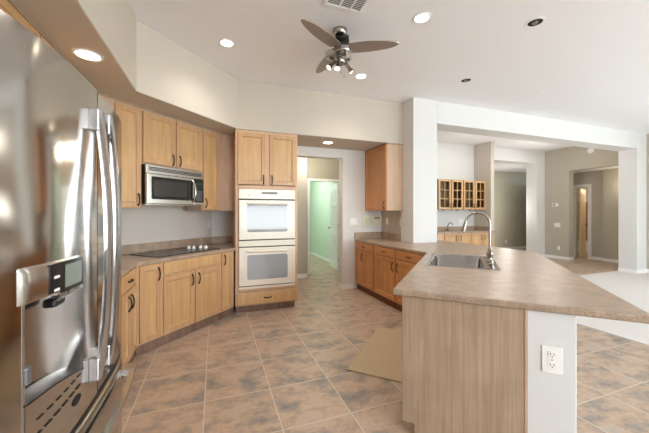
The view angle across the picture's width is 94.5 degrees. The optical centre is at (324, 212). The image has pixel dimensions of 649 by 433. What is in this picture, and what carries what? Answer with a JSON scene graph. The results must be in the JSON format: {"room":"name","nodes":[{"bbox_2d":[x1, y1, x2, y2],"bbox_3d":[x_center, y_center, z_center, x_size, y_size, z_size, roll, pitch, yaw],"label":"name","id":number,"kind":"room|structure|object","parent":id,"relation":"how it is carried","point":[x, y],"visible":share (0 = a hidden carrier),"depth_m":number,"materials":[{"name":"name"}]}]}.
{"room":"kitchen","nodes":[
{"label":"kitchen","id":0,"kind":"room"},
{"bbox_2d":[122,205,211,244],"bbox_3d":[-2.213,-0.220,3.735,0.212,3.160,1.988,0,0,24],"label":"wall","id":1,"kind":"structure","parent":0,"point":[145,224],"depth_m":3.84,"materials":[{"name":"beige paint"}]},
{"bbox_2d":[101,95,140,207],"bbox_3d":[-2.184,-0.582,3.083,0.435,1.064,0.397,0,0,25],"label":"upper cabinet","id":2,"kind":"object","parent":1,"relation":"attached to","point":[129,115],"visible":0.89,"depth_m":3.08,"materials":[{"name":"brown wood"}]},
{"bbox_2d":[122,236,231,254],"bbox_3d":[-2.091,0.414,3.018,0.814,0.105,3.489,0,0,8],"label":"backsplash","id":3,"kind":"structure","parent":1,"relation":"attached to","point":[153,246],"depth_m":3.92,"materials":[{"name":"laminate"}]},
{"bbox_2d":[12,0,402,150],"bbox_3d":[-1.019,-1.465,2.367,3.186,0.670,7.315,0,0,15],"label":"soffit","id":4,"kind":"structure","parent":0,"point":[141,66],"depth_m":3.34,"materials":[{"name":"beige paint"}]},
{"bbox_2d":[71,48,103,61],"bbox_3d":[-1.691,-1.127,2.145,0.188,0.007,0.188,0,0,-20],"label":"ceiling light","id":5,"kind":"object","parent":4,"relation":"attached to","point":[86,54],"visible":1,"depth_m":2.13,"materials":[{"name":"white paint"}]},
{"bbox_2d":[141,108,201,171],"bbox_3d":[-1.929,-0.821,3.630,0.435,0.586,0.806,0,0,25],"label":"upper cabinet","id":6,"kind":"object","parent":4,"relation":"attached to","point":[165,141],"visible":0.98,"depth_m":3.49,"materials":[{"name":"brown wood"}]},
{"bbox_2d":[7,0,233,134],"bbox_3d":[-1.578,-1.121,1.847,0.975,0.015,4.890,0,0,-5],"label":"trim","id":7,"kind":"structure","parent":6,"relation":"attached to","point":[11,2],"depth_m":2.32,"materials":[{"name":"laminate"}]},
{"bbox_2d":[141,164,203,205],"bbox_3d":[-1.896,-0.305,3.595,0.525,0.430,0.762,0,0,25],"label":"microwave","id":8,"kind":"object","parent":6,"relation":"attached to","point":[160,185],"visible":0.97,"depth_m":3.42,"materials":[{"name":"silver metal"}]},
{"bbox_2d":[187,128,220,210],"bbox_3d":[-1.634,-0.575,4.131,0.323,1.079,0.348,0,0,25],"label":"upper cabinet","id":9,"kind":"object","parent":4,"relation":"attached to","point":[211,141],"visible":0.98,"depth_m":4.07,"materials":[{"name":"brown wood"}]},
{"bbox_2d":[322,141,333,143],"bbox_3d":[0.054,-1.127,4.810,0.188,0.007,0.188,0,0,-20],"label":"ceiling light","id":10,"kind":"object","parent":4,"relation":"attached to","point":[324,142],"visible":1,"depth_m":4.79,"materials":[{"name":"white paint"}]},
{"bbox_2d":[212,146,380,287],"bbox_3d":[-0.331,-0.220,5.180,3.170,3.160,0.160,0,0,-20],"label":"wall","id":11,"kind":"structure","parent":0,"point":[351,162],"depth_m":5.37,"materials":[{"name":"white paint"}]},
{"bbox_2d":[338,283,353,289],"bbox_3d":[0.388,1.317,5.436,0.224,0.085,0.174,0,0,-20],"label":"baseboard","id":12,"kind":"structure","parent":11,"relation":"attached to","point":[346,286],"depth_m":5.36,"materials":[{"name":"white paint"}]},
{"bbox_2d":[350,218,356,224],"bbox_3d":[0.526,0.155,5.399,0.140,0.115,0.016,0,0,-20],"label":"light switch","id":13,"kind":"object","parent":11,"relation":"attached to","point":[353,221],"visible":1,"depth_m":5.40,"materials":[{"name":"white plastic"}]},
{"bbox_2d":[362,216,381,225],"bbox_3d":[0.877,0.145,5.517,0.390,0.190,0.034,0,0,-20],"label":"intercom","id":14,"kind":"object","parent":11,"relation":"attached to","point":[366,220],"visible":1,"depth_m":5.50,"materials":[{"name":"beige plastic"}]},
{"bbox_2d":[307,158,338,179],"bbox_3d":[0.058,-0.040,6.185,2.450,2.800,1.460,0,0,-20],"label":"wall","id":15,"kind":"structure","parent":0,"point":[317,168],"depth_m":6.80,"materials":[{"name":"beige paint"}]},
{"bbox_2d":[297,157,306,273],"bbox_3d":[-0.791,-0.040,6.354,0.770,2.800,0.320,0,0,-20],"label":"wall","id":16,"kind":"structure","parent":15,"relation":"attached to","point":[301,162],"depth_m":6.30,"materials":[{"name":"beige paint"}]},
{"bbox_2d":[307,178,338,273],"bbox_3d":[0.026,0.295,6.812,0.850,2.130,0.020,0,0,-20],"label":"trim","id":17,"kind":"structure","parent":15,"relation":"attached to","point":[309,179],"depth_m":6.67,"materials":[{"name":"white paint"}]},
{"bbox_2d":[310,181,338,258],"bbox_3d":[-1.172,0.060,8.578,2.480,2.600,3.880,0,0,-20],"label":"wall","id":18,"kind":"structure","parent":0,"point":[319,191],"depth_m":9.02,"materials":[{"name":"paint"}]},
{"bbox_2d":[297,273,306,277],"bbox_3d":[-0.811,1.317,5.939,0.626,0.085,1.542,0,0,17],"label":"baseboard","id":19,"kind":"structure","parent":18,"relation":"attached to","point":[305,274],"depth_m":6.29,"materials":[{"name":"white paint"}]},
{"bbox_2d":[310,251,329,261],"bbox_3d":[-1.160,1.317,8.545,2.280,0.085,3.750,0,0,-20],"label":"baseboard","id":20,"kind":"structure","parent":18,"relation":"attached to","point":[311,253],"depth_m":9.00,"materials":[{"name":"white paint"}]},
{"bbox_2d":[328,183,338,269],"bbox_3d":[0.238,0.325,7.420,0.175,2.050,0.760,0,0,-12],"label":"door","id":21,"kind":"structure","parent":18,"relation":"in","point":[334,189],"depth_m":7.30,"materials":[{"name":"white paint"}]},
{"bbox_2d":[122,248,648,432],"bbox_3d":[4.172,1.385,5.195,14.600,0.050,15.100,0,0,-20],"label":"floor","id":22,"kind":"structure","parent":0,"point":[280,370],"depth_m":2.50,"materials":[{"name":"tile"}]},
{"bbox_2d":[0,9,136,432],"bbox_3d":[-1.200,0.455,0.973,0.913,1.810,0.924,0,0,-20],"label":"refrigerator","id":23,"kind":"object","parent":22,"relation":"on","point":[62,369],"visible":1,"depth_m":0.85,"materials":[{"name":"grey metal"}]},
{"bbox_2d":[121,268,136,379],"bbox_3d":[-1.960,0.932,2.422,0.732,0.855,0.575,0,0,-20],"label":"base cabinet","id":24,"kind":"object","parent":22,"relation":"on","point":[129,286],"visible":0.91,"depth_m":2.53,"materials":[{"name":"brown wood"}]},
{"bbox_2d":[134,263,160,356],"bbox_3d":[-1.997,0.932,3.070,0.720,0.855,0.262,0,0,25],"label":"base cabinet","id":25,"kind":"object","parent":22,"relation":"on","point":[148,282],"visible":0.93,"depth_m":2.93,"materials":[{"name":"brown wood"}]},
{"bbox_2d":[161,253,219,345],"bbox_3d":[-1.771,0.932,3.557,0.720,0.855,0.808,0,0,25],"label":"base cabinet","id":26,"kind":"object","parent":22,"relation":"on","point":[190,287],"visible":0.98,"depth_m":3.35,"materials":[{"name":"brown wood"}]},
{"bbox_2d":[122,236,234,275],"bbox_3d":[-1.880,0.433,2.965,1.301,0.143,3.465,0,0,2],"label":"countertop","id":27,"kind":"structure","parent":26,"relation":"on","point":[129,262],"depth_m":3.61,"materials":[{"name":"laminate"}]},
{"bbox_2d":[129,245,220,257],"bbox_3d":[-1.768,0.445,3.635,0.500,0.042,0.900,0,0,25],"label":"cooktop","id":28,"kind":"object","parent":27,"relation":"in","point":[177,251],"visible":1,"depth_m":3.57,"materials":[{"name":"black glass"}]},
{"bbox_2d":[219,251,233,319],"bbox_3d":[-1.375,0.932,3.957,0.340,0.855,0.246,0,0,25],"label":"base cabinet","id":29,"kind":"object","parent":22,"relation":"on","point":[226,258],"visible":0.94,"depth_m":3.89,"materials":[{"name":"brown wood"}]},
{"bbox_2d":[233,129,296,312],"bbox_3d":[-0.902,0.117,4.471,0.858,2.486,0.742,0,0,-20],"label":"tall cabinet","id":30,"kind":"object","parent":22,"relation":"on","point":[262,160],"visible":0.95,"depth_m":4.14,"materials":[{"name":"brown wood"}]},
{"bbox_2d":[221,134,233,210],"bbox_3d":[-1.387,-0.581,4.288,0.169,1.091,0.032,0,0,-20],"label":"filler panel","id":31,"kind":"object","parent":30,"relation":"attached to","point":[227,141],"visible":0.93,"depth_m":4.27,"materials":[{"name":"brown wood"}]},
{"bbox_2d":[239,189,294,289],"bbox_3d":[-0.885,0.353,4.423,0.776,1.358,0.704,0,0,-20],"label":"double oven","id":32,"kind":"object","parent":30,"relation":"in","point":[266,216],"visible":1,"depth_m":4.13,"materials":[{"name":"white metal"}]},
{"bbox_2d":[355,241,375,297],"bbox_3d":[0.898,0.932,5.177,0.572,0.855,0.676,0,0,-20],"label":"base cabinet","id":33,"kind":"object","parent":22,"relation":"on","point":[364,252],"visible":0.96,"depth_m":5.05,"materials":[{"name":"brown wood"}]},
{"bbox_2d":[347,327,401,382],"bbox_3d":[0.637,1.354,2.971,0.488,0.012,1.061,0,0,25],"label":"kitchen rug","id":34,"kind":"object","parent":22,"relation":"on","point":[381,356],"visible":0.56,"depth_m":2.80,"materials":[{"name":"beige fabric"}]},
{"bbox_2d":[374,245,397,309],"bbox_3d":[1.121,0.932,4.569,0.572,0.855,0.611,0,0,-20],"label":"base cabinet","id":35,"kind":"object","parent":22,"relation":"on","point":[384,257],"visible":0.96,"depth_m":4.45,"materials":[{"name":"brown wood"}]},
{"bbox_2d":[396,249,423,311],"bbox_3d":[1.336,0.932,3.979,0.572,0.855,0.636,0,0,-20],"label":"base cabinet","id":36,"kind":"object","parent":22,"relation":"on","point":[405,261],"visible":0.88,"depth_m":4.03,"materials":[{"name":"brown wood"}]},
{"bbox_2d":[437,234,442,240],"bbox_3d":[2.699,0.932,7.553,0.170,0.855,0.600,0,0,-20],"label":"bar cabinet","id":37,"kind":"object","parent":22,"relation":"on","point":[439,236],"visible":0.07,"depth_m":7.28,"materials":[{"name":"brown wood"}]},
{"bbox_2d":[443,233,470,243],"bbox_3d":[3.201,0.932,7.709,0.870,0.855,0.652,0,0,-20],"label":"bar cabinet","id":38,"kind":"object","parent":22,"relation":"on","point":[456,237],"visible":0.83,"depth_m":7.45,"materials":[{"name":"brown wood"}]},
{"bbox_2d":[437,226,497,233],"bbox_3d":[3.526,0.436,7.854,1.930,0.138,0.658,0,0,-20],"label":"countertop","id":39,"kind":"structure","parent":38,"relation":"on","point":[452,229],"depth_m":8.01,"materials":[{"name":"stone"}]},
{"bbox_2d":[402,296,527,432],"bbox_3d":[1.155,0.934,2.534,0.647,0.852,1.830,0,0,25],"label":"base cabinet","id":40,"kind":"object","parent":22,"relation":"on","point":[463,363],"visible":0.73,"depth_m":1.70,"materials":[{"name":"laminate"}]},
{"bbox_2d":[354,232,648,323],"bbox_3d":[1.490,0.426,3.464,2.030,0.158,4.229,0,0,2],"label":"countertop","id":41,"kind":"structure","parent":40,"relation":"on","point":[526,280],"depth_m":1.96,"materials":[{"name":"laminate"}]},
{"bbox_2d":[424,253,500,270],"bbox_3d":[1.343,0.561,2.949,0.597,0.201,0.880,0,0,25],"label":"sink","id":42,"kind":"object","parent":41,"relation":"in","point":[436,259],"visible":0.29,"depth_m":3.27,"materials":[{"name":"metal"}]},
{"bbox_2d":[461,211,493,264],"bbox_3d":[1.435,0.222,2.816,0.286,0.477,0.252,0,0,25],"label":"faucet","id":43,"kind":"object","parent":41,"relation":"on","point":[489,253],"visible":1,"depth_m":2.85,"materials":[{"name":"silver metal"}]},
{"bbox_2d":[471,232,492,246],"bbox_3d":[3.971,0.932,7.990,0.760,0.855,0.652,0,0,-20],"label":"bar cabinet","id":44,"kind":"object","parent":22,"relation":"on","point":[476,238],"visible":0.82,"depth_m":7.70,"materials":[{"name":"brown wood"}]},
{"bbox_2d":[578,239,587,252],"bbox_3d":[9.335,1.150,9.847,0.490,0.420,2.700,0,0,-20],"label":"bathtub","id":45,"kind":"object","parent":22,"relation":"on","point":[578,239],"visible":0.02,"depth_m":10.23,"materials":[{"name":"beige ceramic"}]},
{"bbox_2d":[129,0,648,133],"bbox_3d":[3.556,-1.850,1.777,11.100,0.100,9.100,0,0,-20],"label":"ceiling","id":46,"kind":"structure","parent":0,"point":[589,59],"depth_m":3.28,"materials":[{"name":"white paint"}]},
{"bbox_2d":[219,38,234,47],"bbox_3d":[-1.033,-1.798,3.177,0.168,0.007,0.168,0,0,-20],"label":"recessed light","id":47,"kind":"object","parent":46,"relation":"in","point":[224,42],"visible":1,"depth_m":3.18,"materials":[{"name":"white paint"}]},
{"bbox_2d":[323,0,369,13],"bbox_3d":[0.213,-1.795,2.478,0.360,0.010,0.350,0,0,-20],"label":"ceiling vent","id":48,"kind":"object","parent":46,"relation":"in","point":[355,6],"visible":1,"depth_m":2.58,"materials":[{"name":"white metal"}]},
{"bbox_2d":[301,19,398,74],"bbox_3d":[0.115,-1.561,3.071,0.971,0.478,0.876,0,0,-20],"label":"ceiling fan","id":49,"kind":"object","parent":46,"relation":"hanging from","point":[336,56],"visible":1,"depth_m":2.89,"materials":[{"name":"silver metal"}]},
{"bbox_2d":[355,73,366,78],"bbox_3d":[0.480,-1.798,3.949,0.168,0.007,0.168,0,0,-20],"label":"recessed light","id":50,"kind":"object","parent":46,"relation":"in","point":[360,75],"visible":1,"depth_m":3.94,"materials":[{"name":"white glass"}]},
{"bbox_2d":[413,12,431,23],"bbox_3d":[0.899,-1.798,2.768,0.168,0.007,0.168,0,0,-20],"label":"recessed light","id":51,"kind":"object","parent":46,"relation":"in","point":[423,17],"visible":1,"depth_m":2.76,"materials":[{"name":"white glass"}]},
{"bbox_2d":[459,77,472,82],"bbox_3d":[1.919,-1.794,4.068,0.168,0.013,0.168,0,0,-20],"label":"recessed light","id":52,"kind":"object","parent":46,"relation":"in","point":[464,80],"visible":1,"depth_m":4.06,"materials":[{"name":"white paint"}]},
{"bbox_2d":[524,17,545,27],"bbox_3d":[1.988,-1.794,2.833,0.168,0.013,0.168,0,0,-20],"label":"recessed light","id":53,"kind":"object","parent":46,"relation":"in","point":[537,21],"visible":1,"depth_m":2.83,"materials":[{"name":"white paint"}]},
{"bbox_2d":[381,211,400,233],"bbox_3d":[1.270,-0.220,5.153,0.080,3.160,0.990,0,0,-20],"label":"wall","id":54,"kind":"structure","parent":0,"point":[394,217],"depth_m":5.28,"materials":[{"name":"beige paint"}]},
{"bbox_2d":[354,232,400,240],"bbox_3d":[0.957,0.407,5.074,0.557,0.120,0.917,0,0,-20],"label":"backsplash","id":55,"kind":"structure","parent":54,"relation":"attached to","point":[357,235],"depth_m":5.43,"materials":[{"name":"stone"}]},
{"bbox_2d":[365,144,402,210],"bbox_3d":[1.008,-0.577,5.196,0.370,1.074,0.715,0,0,-20],"label":"upper cabinet","id":56,"kind":"object","parent":54,"relation":"attached to","point":[383,164],"visible":1,"depth_m":4.91,"materials":[{"name":"brown wood"}]},
{"bbox_2d":[365,142,402,151],"bbox_3d":[1.023,-1.121,5.196,0.345,0.015,0.725,0,0,-20],"label":"trim","id":57,"kind":"structure","parent":56,"relation":"attached to","point":[386,142],"depth_m":4.95,"materials":[{"name":"laminate"}]},
{"bbox_2d":[437,142,473,226],"bbox_3d":[3.319,-0.290,8.216,2.070,3.300,0.160,0,0,-20],"label":"wall","id":58,"kind":"structure","parent":0,"point":[454,161],"depth_m":8.22,"materials":[{"name":"white paint"}]},
{"bbox_2d":[437,179,462,209],"bbox_3d":[3.178,-0.475,7.846,0.790,0.770,0.427,0,0,-20],"label":"upper cabinet","id":59,"kind":"object","parent":58,"relation":"attached to","point":[449,192],"visible":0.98,"depth_m":7.67,"materials":[{"name":"brown wood"}]},
{"bbox_2d":[437,226,487,230],"bbox_3d":[3.452,0.417,7.891,1.817,0.100,0.538,0,0,-20],"label":"backsplash","id":60,"kind":"structure","parent":58,"relation":"attached to","point":[450,227],"depth_m":8.20,"materials":[{"name":"stone"}]},
{"bbox_2d":[463,180,485,209],"bbox_3d":[3.927,-0.475,8.120,0.765,0.770,0.427,0,0,-20],"label":"upper cabinet","id":61,"kind":"object","parent":58,"relation":"attached to","point":[474,192],"visible":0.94,"depth_m":7.94,"materials":[{"name":"brown wood"}]},
{"bbox_2d":[474,141,493,246],"bbox_3d":[4.364,-0.290,8.219,0.115,3.300,0.550,0,0,-20],"label":"wall","id":62,"kind":"structure","parent":0,"point":[484,152],"depth_m":8.07,"materials":[{"name":"beige paint"}]},
{"bbox_2d":[437,130,572,151],"bbox_3d":[4.314,-1.950,7.429,6.800,0.100,2.600,0,0,-20],"label":"ceiling","id":63,"kind":"structure","parent":0,"point":[442,136],"depth_m":7.97,"materials":[{"name":"white paint"}]},
{"bbox_2d":[494,171,525,246],"bbox_3d":[6.444,-0.140,10.346,5.200,3.000,1.580,0,0,-20],"label":"wall","id":64,"kind":"structure","parent":0,"point":[509,187],"depth_m":11.26,"materials":[{"name":"beige paint"}]},
{"bbox_2d":[500,246,544,256],"bbox_3d":[6.520,1.317,10.138,4.800,0.085,1.824,0,0,-20],"label":"baseboard","id":65,"kind":"structure","parent":64,"relation":"attached to","point":[518,247],"depth_m":11.33,"materials":[{"name":"white paint"}]},
{"bbox_2d":[494,162,525,172],"bbox_3d":[6.490,-1.590,10.363,5.100,0.100,1.580,0,0,-20],"label":"ceiling","id":66,"kind":"structure","parent":0,"point":[504,167],"depth_m":10.15,"materials":[{"name":"white paint"}]},
{"bbox_2d":[494,147,544,253],"bbox_3d":[5.536,-0.290,8.998,2.630,3.300,0.330,0,0,-20],"label":"wall","id":67,"kind":"structure","parent":0,"point":[534,161],"depth_m":9.23,"materials":[{"name":"white paint"}]},
{"bbox_2d":[401,97,646,269],"bbox_3d":[4.304,-0.390,5.906,6.345,3.500,0.335,0,0,-20],"label":"wall opening","id":68,"kind":"structure","parent":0,"point":[422,118],"depth_m":5.33,"materials":[{"name":"white paint"}]},
{"bbox_2d":[618,267,646,273],"bbox_3d":[7.106,1.317,6.921,0.384,0.085,0.349,0,0,-20],"label":"baseboard","id":69,"kind":"structure","parent":68,"relation":"attached to","point":[619,269],"depth_m":6.80,"materials":[{"name":"white paint"}]},
{"bbox_2d":[524,310,576,432],"bbox_3d":[1.741,0.934,3.112,0.805,0.852,3.374,0,0,10],"label":"wall","id":70,"kind":"structure","parent":0,"point":[552,398],"depth_m":1.53,"materials":[{"name":"white paint"}]},
{"bbox_2d":[542,345,561,374],"bbox_3d":[1.156,0.746,1.524,0.085,0.135,0.010,0,0,25],"label":"wall outlet","id":71,"kind":"object","parent":70,"relation":"attached to","point":[551,356],"visible":1,"depth_m":1.52,"materials":[{"name":"white plastic"}]},
{"bbox_2d":[548,362,556,368],"bbox_3d":[1.155,0.773,1.522,0.036,0.034,0.004,0,0,25],"label":"socket","id":72,"kind":"object","parent":71,"relation":"attached to","point":[551,365],"depth_m":1.52,"materials":[{"name":"white plastic"}]},
{"bbox_2d":[548,351,556,358],"bbox_3d":[1.155,0.719,1.522,0.036,0.034,0.004,0,0,25],"label":"socket","id":73,"kind":"object","parent":71,"relation":"attached to","point":[551,354],"depth_m":1.52,"materials":[{"name":"white plastic"}]},
{"bbox_2d":[545,146,617,256],"bbox_3d":[7.215,-0.340,8.232,0.400,3.400,2.920,0,0,-20],"label":"wall","id":74,"kind":"structure","parent":0,"point":[560,164],"depth_m":8.80,"materials":[{"name":"beige paint"}]},
{"bbox_2d":[545,254,617,262],"bbox_3d":[7.623,1.317,8.259,0.814,0.085,2.490,0,0,-20],"label":"baseboard","id":75,"kind":"structure","parent":74,"relation":"attached to","point":[546,255],"depth_m":8.70,"materials":[{"name":"white paint"}]},
{"bbox_2d":[587,148,594,153],"bbox_3d":[7.221,-1.700,8.134,0.054,0.170,0.170,0,0,-20],"label":"smoke detector","id":76,"kind":"object","parent":74,"relation":"attached to","point":[590,150],"visible":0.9,"depth_m":8.12,"materials":[{"name":"white plastic"}]},
{"bbox_2d":[578,187,587,239],"bbox_3d":[8.832,0.060,9.664,2.180,2.600,3.100,0,0,-20],"label":"wall","id":77,"kind":"structure","parent":0,"point":[586,188],"depth_m":10.83,"materials":[{"name":"beige paint"}]},
{"bbox_2d":[578,202,587,239],"bbox_3d":[9.668,0.275,9.969,0.200,1.330,2.700,0,0,-20],"label":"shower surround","id":78,"kind":"object","parent":77,"relation":"attached to","point":[578,202],"visible":0.02,"depth_m":10.66,"materials":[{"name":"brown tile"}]},
{"bbox_2d":[573,170,602,257],"bbox_3d":[7.796,0.010,8.274,0.720,2.700,2.600,0,0,-20],"label":"wall","id":79,"kind":"structure","parent":0,"point":[595,178],"depth_m":8.73,"materials":[{"name":"beige paint"}]},
{"bbox_2d":[573,184,591,258],"bbox_3d":[7.758,0.250,9.050,0.020,2.220,0.497,0,0,-20],"label":"trim","id":80,"kind":"structure","parent":79,"relation":"attached to","point":[589,186],"depth_m":8.88,"materials":[{"name":"white paint"}]},
{"bbox_2d":[579,189,587,256],"bbox_3d":[8.115,0.305,9.384,0.620,2.090,0.100,0,0,-38],"label":"door","id":81,"kind":"structure","parent":79,"relation":"in","point":[582,193],"depth_m":9.34,"materials":[{"name":"brown paint"}]},
{"bbox_2d":[573,166,617,172],"bbox_3d":[7.796,-1.270,8.274,0.720,0.100,2.600,0,0,-20],"label":"ceiling","id":82,"kind":"structure","parent":0,"point":[612,167],"depth_m":8.41,"materials":[{"name":"white paint"}]},
{"bbox_2d":[603,168,617,259],"bbox_3d":[8.151,0.010,7.856,0.100,2.700,1.370,0,0,-20],"label":"wall","id":83,"kind":"structure","parent":0,"point":[610,176],"depth_m":8.32,"materials":[{"name":"beige paint"}]},
{"bbox_2d":[577,271,648,344],"bbox_3d":[6.402,1.382,2.411,5.320,0.056,8.340,0,0,-20],"label":"floor","id":84,"kind":"structure","parent":0,"point":[633,288],"depth_m":4.81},
{"bbox_2d":[647,134,648,268],"bbox_3d":[8.731,-0.220,3.261,0.160,3.160,8.340,0,0,-20],"label":"wall","id":85,"kind":"structure","parent":0,"point":[647,134],"depth_m":6.82,"materials":[{"name":"beige paint"}]},
{"bbox_3d":[-1.314,-0.220,-0.746,0.140,3.160,7.700,0,0,-20],"label":"wall","id":86,"kind":"structure","parent":0,"visible":0},
{"bbox_2d":[0,0,39,37],"bbox_3d":[-1.777,-0.827,1.339,0.400,0.574,0.935,0,0,-20],"label":"upper cabinet","id":87,"kind":"object","parent":86,"relation":"attached to","point":[5,6],"visible":0.2,"depth_m":1.62,"materials":[{"name":"brown wood"}]},
{"bbox_2d":[40,36,56,51],"bbox_3d":[-2.097,-0.582,2.263,0.432,1.064,1.000,0,0,-20],"label":"upper cabinet","id":88,"kind":"object","parent":86,"relation":"attached to","point":[41,37],"visible":0.02,"depth_m":1.90,"materials":[{"name":"brown wood"}]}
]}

